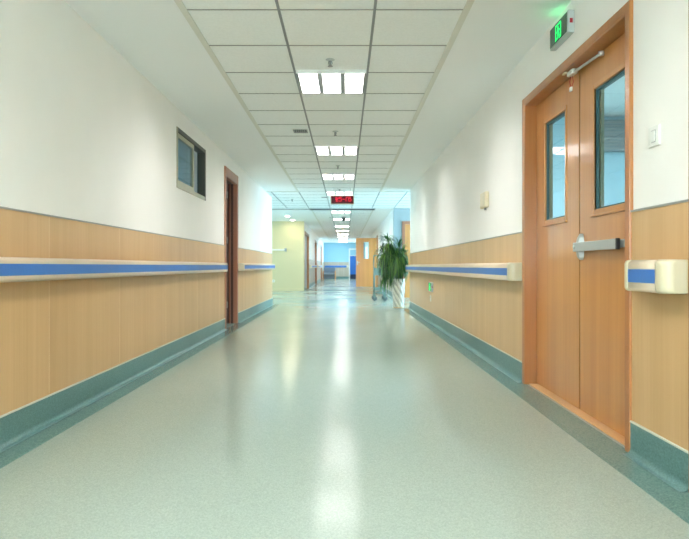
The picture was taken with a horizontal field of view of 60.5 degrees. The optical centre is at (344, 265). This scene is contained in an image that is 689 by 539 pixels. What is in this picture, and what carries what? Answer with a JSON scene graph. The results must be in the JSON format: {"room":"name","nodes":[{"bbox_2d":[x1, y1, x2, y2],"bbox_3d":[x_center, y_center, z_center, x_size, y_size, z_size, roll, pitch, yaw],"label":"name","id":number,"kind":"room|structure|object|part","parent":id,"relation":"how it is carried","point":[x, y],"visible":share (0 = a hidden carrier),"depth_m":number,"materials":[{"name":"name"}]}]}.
{"room":"hospital interior","nodes":[
{"label":"hospital interior","id":0,"kind":"room"},
{"bbox_2d":[0,0,272,415],"bbox_3d":[-1.776,-0.355,4.900,0.169,2.510,17.800,0,0,0],"label":"wall","id":1,"kind":"structure","parent":0,"point":[88,142],"depth_m":3.96,"materials":[{"name":"white paint"}]},
{"bbox_2d":[0,318,225,452],"bbox_3d":[-1.678,0.819,2.165,0.054,0.162,12.330,0,0,0],"label":"baseboard","id":2,"kind":"structure","parent":1,"relation":"attached to","point":[17,425],"depth_m":3.87,"materials":[{"name":"teal plastic"}]},
{"bbox_2d":[0,257,227,282],"bbox_3d":[-1.647,0.018,2.055,0.101,0.124,12.010,0,0,0],"label":"handrail","id":3,"kind":"object","parent":1,"relation":"attached to","point":[12,269],"visible":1,"depth_m":3.67,"materials":[{"name":"beige plastic"}]},
{"bbox_2d":[176,126,205,200],"bbox_3d":[-1.747,-1.105,6.600,0.096,0.620,1.240,0,0,0],"label":"window","id":4,"kind":"structure","parent":1,"relation":"in","point":[181,136],"depth_m":6.69,"materials":[{"name":"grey metal"}]},
{"bbox_3d":[-1.765,-1.105,6.450,0.024,0.540,0.700,0,0,0],"label":"sliding sash","id":5,"kind":"part","parent":4,"relation":"part of","materials":[{"name":"glass"}]},
{"bbox_3d":[-1.727,-1.105,6.370,0.024,0.540,0.700,0,0,0],"label":"sliding sash","id":6,"kind":"part","parent":4,"relation":"part of","materials":[{"name":"glass"}]},
{"bbox_2d":[224,166,237,328],"bbox_3d":[-1.772,-0.258,8.835,0.175,2.315,1.000,0,0,0],"label":"door","id":7,"kind":"structure","parent":1,"relation":"in","point":[230,178],"depth_m":9.26,"materials":[{"name":"brown wood"}]},
{"bbox_2d":[238,298,273,322],"bbox_3d":[-1.678,0.819,11.570,0.054,0.162,4.460,0,0,0],"label":"baseboard","id":8,"kind":"structure","parent":1,"relation":"attached to","point":[247,313],"depth_m":10.92,"materials":[{"name":"teal plastic"}]},
{"bbox_2d":[238,263,274,270],"bbox_3d":[-1.647,0.016,11.445,0.101,0.124,4.210,0,0,0],"label":"handrail","id":9,"kind":"object","parent":1,"relation":"attached to","point":[241,266],"visible":1,"depth_m":10.42,"materials":[{"name":"beige plastic"}]},
{"bbox_2d":[272,221,303,290],"bbox_3d":[-3.740,-0.355,21.367,4.520,2.510,0.165,0,0,0],"label":"wall","id":10,"kind":"structure","parent":0,"point":[288,273],"depth_m":21.30,"materials":[{"name":"beige paint"}]},
{"bbox_2d":[272,248,286,251],"bbox_3d":[-2.475,-0.580,21.265,0.750,0.120,0.070,0,0,0],"label":"wall rail","id":11,"kind":"object","parent":10,"relation":"attached to","point":[284,249],"visible":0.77,"depth_m":21.25,"materials":[{"name":"white plastic"}]},
{"bbox_2d":[304,222,323,285],"bbox_3d":[-1.548,-0.355,31.225,0.164,2.510,19.550,0,0,0],"label":"wall","id":12,"kind":"structure","parent":0,"point":[312,236],"depth_m":27.62,"materials":[{"name":"white paint"}]},
{"bbox_2d":[305,231,308,288],"bbox_3d":[-1.540,-0.190,22.875,0.160,2.180,2.450,0,0,0],"label":"door","id":13,"kind":"structure","parent":12,"relation":"in","point":[306,233],"depth_m":23.95,"materials":[{"name":"brown wood"}]},
{"bbox_2d":[315,240,316,282],"bbox_3d":[-1.540,-0.190,29.800,0.160,2.180,1.600,0,0,0],"label":"door","id":14,"kind":"structure","parent":12,"relation":"in","point":[315,240],"depth_m":30.51,"materials":[{"name":"brown wood"}]},
{"bbox_2d":[321,245,321,279],"bbox_3d":[-1.540,-0.190,36.550,0.160,2.180,1.500,0,0,0],"label":"door","id":15,"kind":"structure","parent":12,"relation":"in","point":[321,245],"depth_m":37.20,"materials":[{"name":"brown wood"}]},
{"bbox_2d":[64,0,571,242],"bbox_3d":[0.000,-1.656,19.650,12.400,0.108,47.700,0,0,0],"label":"ceiling","id":16,"kind":"structure","parent":0,"point":[260,45],"depth_m":4.92,"materials":[{"name":"white paint"}]},
{"bbox_2d":[272,209,308,209],"bbox_3d":[-3.450,-1.601,16.685,4.900,0.021,0.130,0,0,0],"label":"trim","id":17,"kind":"structure","parent":16,"relation":"attached to","point":[272,209],"depth_m":16.63,"materials":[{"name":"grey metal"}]},
{"bbox_2d":[292,129,308,133],"bbox_3d":[-0.530,-1.602,7.020,0.190,0.008,0.220,0,0,0],"label":"ceiling vent","id":18,"kind":"object","parent":16,"relation":"in","point":[295,131],"visible":1,"depth_m":7.03,"materials":[{"name":"white plastic"}]},
{"bbox_2d":[293,130,307,132],"bbox_3d":[-0.530,-1.603,7.020,0.166,0.006,0.196,0,0,0],"label":"grille","id":19,"kind":"object","parent":18,"relation":"attached to","point":[294,131],"depth_m":7.03,"materials":[{"name":"black plastic"}]},
{"bbox_2d":[174,0,474,241],"bbox_3d":[-0.425,-1.605,18.450,5.950,0.013,44.900,0,0,0],"label":"trim","id":20,"kind":"structure","parent":16,"relation":"attached to","point":[179,3],"depth_m":4.98,"materials":[{"name":"white paint"}]},
{"bbox_2d":[326,58,334,66],"bbox_3d":[-0.115,-1.580,4.600,0.076,0.056,0.076,0,0,0],"label":"sprinkler","id":21,"kind":"object","parent":16,"relation":"attached to","point":[329,60],"visible":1,"depth_m":4.59,"materials":[{"name":"silver metal"}]},
{"bbox_2d":[296,70,365,93],"bbox_3d":[-0.115,-1.595,5.140,0.580,0.024,0.580,0,0,0],"label":"recessed light","id":22,"kind":"object","parent":16,"relation":"in","point":[309,81],"visible":1,"depth_m":5.09,"materials":[{"name":"white plastic"}]},
{"bbox_2d":[315,145,357,154],"bbox_3d":[-0.115,-1.595,8.140,0.580,0.024,0.580,0,0,0],"label":"recessed light","id":23,"kind":"object","parent":16,"relation":"in","point":[320,149],"visible":1,"depth_m":8.06,"materials":[{"name":"white plastic"}]},
{"bbox_2d":[322,173,354,179],"bbox_3d":[-0.115,-1.595,10.540,0.580,0.024,0.580,0,0,0],"label":"recessed light","id":24,"kind":"object","parent":16,"relation":"in","point":[326,176],"visible":1,"depth_m":10.46,"materials":[{"name":"white plastic"}]},
{"bbox_2d":[326,191,352,194],"bbox_3d":[-0.115,-1.595,12.940,0.580,0.024,0.580,0,0,0],"label":"recessed light","id":25,"kind":"object","parent":16,"relation":"in","point":[327,192],"visible":0.9,"depth_m":12.83,"materials":[{"name":"white plastic"}]},
{"bbox_2d":[331,211,350,212],"bbox_3d":[-0.115,-1.595,17.440,0.580,0.024,0.580,0,0,0],"label":"recessed light","id":26,"kind":"object","parent":16,"relation":"in","point":[331,211],"visible":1,"depth_m":17.33,"materials":[{"name":"white plastic"}]},
{"bbox_2d":[309,208,374,209],"bbox_3d":[-0.080,-1.600,16.700,1.860,0.020,0.340,0,0,0],"label":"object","id":27,"kind":"object","parent":16,"relation":"in","point":[309,208],"visible":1,"depth_m":16.63,"materials":[{"name":"grey plastic"}]},
{"bbox_2d":[331,187,353,204],"bbox_3d":[-0.055,-1.431,12.034,0.475,0.351,0.072,0,0,0],"label":"display sign","id":28,"kind":"object","parent":16,"relation":"hanging from","point":[335,199],"visible":1,"depth_m":12.01,"materials":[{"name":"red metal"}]},
{"bbox_2d":[0,279,688,538],"bbox_3d":[0.000,0.959,19.900,12.400,0.123,48.200,0,0,0],"label":"floor","id":29,"kind":"structure","parent":0,"point":[334,412],"depth_m":2.85,"materials":[{"name":"plastic"}]},
{"bbox_2d":[323,268,335,279],"bbox_3d":[-1.000,0.500,37.885,0.830,0.800,0.870,0,0,0],"label":"bench","id":30,"kind":"object","parent":29,"relation":"on","point":[328,273],"visible":0.89,"depth_m":37.54,"materials":[{"name":"grey metal"}]},
{"bbox_3d":[-1.000,0.710,37.870,0.760,0.220,0.660,0,0,0],"label":"seat","id":31,"kind":"part","parent":30,"relation":"part of","materials":[{"name":"grey fabric"}]},
{"bbox_3d":[-1.000,0.300,38.230,0.760,0.400,0.180,0,0,0],"label":"backrest","id":32,"kind":"part","parent":30,"relation":"part of","materials":[{"name":"grey fabric"}]},
{"bbox_2d":[371,255,386,300],"bbox_3d":[0.900,0.303,15.521,0.390,1.192,0.606,0,0,0],"label":"trolley","id":33,"kind":"object","parent":29,"relation":"on","point":[375,272],"visible":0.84,"depth_m":15.24,"materials":[{"name":"grey metal"}]},
{"bbox_3d":[0.765,0.237,15.760,0.027,0.994,0.028,0,0,0],"label":"post","id":34,"kind":"part","parent":33,"relation":"part of","materials":[{"name":"grey metal"}]},
{"bbox_2d":[371,233,408,307],"bbox_3d":[0.943,0.069,12.799,0.864,1.662,0.597,0,0,0],"label":"potted plant","id":35,"kind":"object","parent":29,"relation":"on","point":[392,263],"visible":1,"depth_m":12.62,"materials":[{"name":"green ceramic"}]},
{"bbox_3d":[1.150,0.582,12.750,0.286,0.613,0.286,0,0,0],"label":"pot","id":36,"kind":"part","parent":35,"relation":"part of","materials":[{"name":"beige ceramic"}]},
{"bbox_2d":[324,243,364,276],"bbox_3d":[-0.060,-0.355,41.070,3.140,2.510,0.160,0,0,0],"label":"wall","id":37,"kind":"structure","parent":0,"point":[335,254],"depth_m":41.00,"materials":[{"name":"blue paint"}]},
{"bbox_2d":[349,249,355,278],"bbox_3d":[0.730,-0.155,41.060,0.920,2.110,0.180,0,0,0],"label":"door","id":38,"kind":"structure","parent":37,"relation":"in","point":[352,252],"depth_m":41.07,"materials":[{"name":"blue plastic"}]},
{"bbox_2d":[365,210,392,290],"bbox_3d":[1.428,-0.355,28.825,0.164,2.510,24.350,0,0,0],"label":"wall","id":39,"kind":"structure","parent":0,"point":[386,226],"depth_m":20.88,"materials":[{"name":"white paint"}]},
{"bbox_2d":[356,235,377,286],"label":"door","id":40,"kind":"structure","parent":39,"relation":"in","point":[364,267],"depth_m":25.27,"materials":[{"name":"brown wood"}]},
{"bbox_2d":[378,285,392,297],"bbox_3d":[1.333,0.819,20.500,0.054,0.162,7.700,0,0,0],"label":"baseboard","id":41,"kind":"structure","parent":39,"relation":"attached to","point":[389,294],"depth_m":17.88,"materials":[{"name":"teal plastic"}]},
{"bbox_2d":[393,208,409,278],"bbox_3d":[3.680,-0.355,16.575,4.640,2.510,0.150,0,0,0],"label":"wall","id":42,"kind":"structure","parent":0,"point":[399,214],"depth_m":16.50,"materials":[{"name":"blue paint"}]},
{"bbox_2d":[402,221,409,297],"bbox_3d":[2.100,-0.175,16.545,1.020,2.150,0.150,0,0,0],"label":"door","id":43,"kind":"structure","parent":42,"relation":"in","point":[405,224],"depth_m":16.54,"materials":[{"name":"brown wood"}]},
{"bbox_2d":[409,0,688,450],"bbox_3d":[1.447,-0.650,4.250,0.166,3.100,16.500,0,0,0],"label":"wall","id":44,"kind":"structure","parent":0,"point":[448,225],"depth_m":3.50,"materials":[{"name":"white paint"}]},
{"bbox_2d":[428,282,432,291],"bbox_3d":[1.353,0.330,9.339,0.034,0.150,0.322,0,0,0],"label":"exit sign","id":45,"kind":"object","parent":44,"relation":"attached to","point":[430,284],"visible":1,"depth_m":9.25,"materials":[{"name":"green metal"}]},
{"bbox_2d":[406,263,521,280],"bbox_3d":[1.319,0.045,8.485,0.101,0.144,7.830,0,0,0],"label":"handrail","id":46,"kind":"object","parent":44,"relation":"attached to","point":[497,271],"visible":1,"depth_m":5.69,"materials":[{"name":"beige plastic"}]},
{"bbox_2d":[408,301,521,382],"bbox_3d":[1.351,0.819,8.523,0.054,0.162,7.955,0,0,0],"label":"baseboard","id":47,"kind":"structure","parent":44,"relation":"attached to","point":[507,364],"depth_m":6.04,"materials":[{"name":"teal plastic"}]},
{"bbox_2d":[480,191,488,209],"bbox_3d":[1.357,-0.630,5.760,0.043,0.170,0.220,0,0,0],"label":"wall box","id":48,"kind":"object","parent":44,"relation":"attached to","point":[484,197],"visible":1,"depth_m":5.68,"materials":[{"name":"beige plastic"}]},
{"bbox_2d":[550,10,573,50],"bbox_3d":[1.356,-1.473,3.701,0.044,0.140,0.317,0,0,0],"label":"exit sign","id":49,"kind":"object","parent":44,"relation":"attached to","point":[563,29],"visible":1,"depth_m":3.65,"materials":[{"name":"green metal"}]},
{"bbox_2d":[522,0,632,451],"bbox_3d":[1.445,-0.188,3.685,0.170,2.175,1.720,0,0,0],"label":"door","id":50,"kind":"structure","parent":44,"relation":"in","point":[577,305],"depth_m":3.62,"materials":[{"name":"brown wood"}]},
{"bbox_2d":[648,124,660,147],"bbox_3d":[1.370,-0.575,2.622,0.016,0.090,0.090,0,0,0],"label":"light switch","id":51,"kind":"object","parent":44,"relation":"attached to","point":[654,133],"visible":1,"depth_m":2.60,"materials":[{"name":"white plastic"}]},
{"bbox_2d":[622,420,688,491],"bbox_3d":[1.351,0.819,2.584,0.054,0.162,0.482,0,0,0],"label":"baseboard","id":52,"kind":"structure","parent":44,"relation":"attached to","point":[666,460],"depth_m":2.55,"materials":[{"name":"teal plastic"}]},
{"bbox_2d":[624,259,687,293],"bbox_3d":[1.319,0.043,2.538,0.101,0.140,0.355,0,0,0],"label":"handrail","id":53,"kind":"object","parent":44,"relation":"attached to","point":[661,276],"visible":1,"depth_m":2.40,"materials":[{"name":"beige plastic"}]},
{"bbox_3d":[1.321,0.043,2.538,0.098,0.138,0.235,0,0,0],"label":"rail","id":54,"kind":"part","parent":53,"relation":"part of","materials":[{"name":"beige plastic"}]},
{"bbox_2d":[553,116,624,217],"bbox_3d":[3.065,-0.625,8.375,3.070,3.050,0.150,0,0,0],"label":"wall","id":55,"kind":"structure","parent":0,"point":[614,162],"depth_m":8.30,"materials":[{"name":"blue paint"}]},
{"bbox_2d":[604,120,624,151],"bbox_3d":[4.000,-1.815,8.242,1.000,0.430,0.113,0,0,0],"label":"air vent","id":56,"kind":"object","parent":55,"relation":"in","point":[614,130],"visible":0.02,"depth_m":8.19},
{"bbox_2d":[604,75,624,115],"bbox_3d":[3.140,-2.150,4.600,3.220,0.100,7.700,0,0,0],"label":"ceiling","id":57,"kind":"structure","parent":0,"point":[614,94],"depth_m":7.45,"materials":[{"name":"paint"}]}
]}

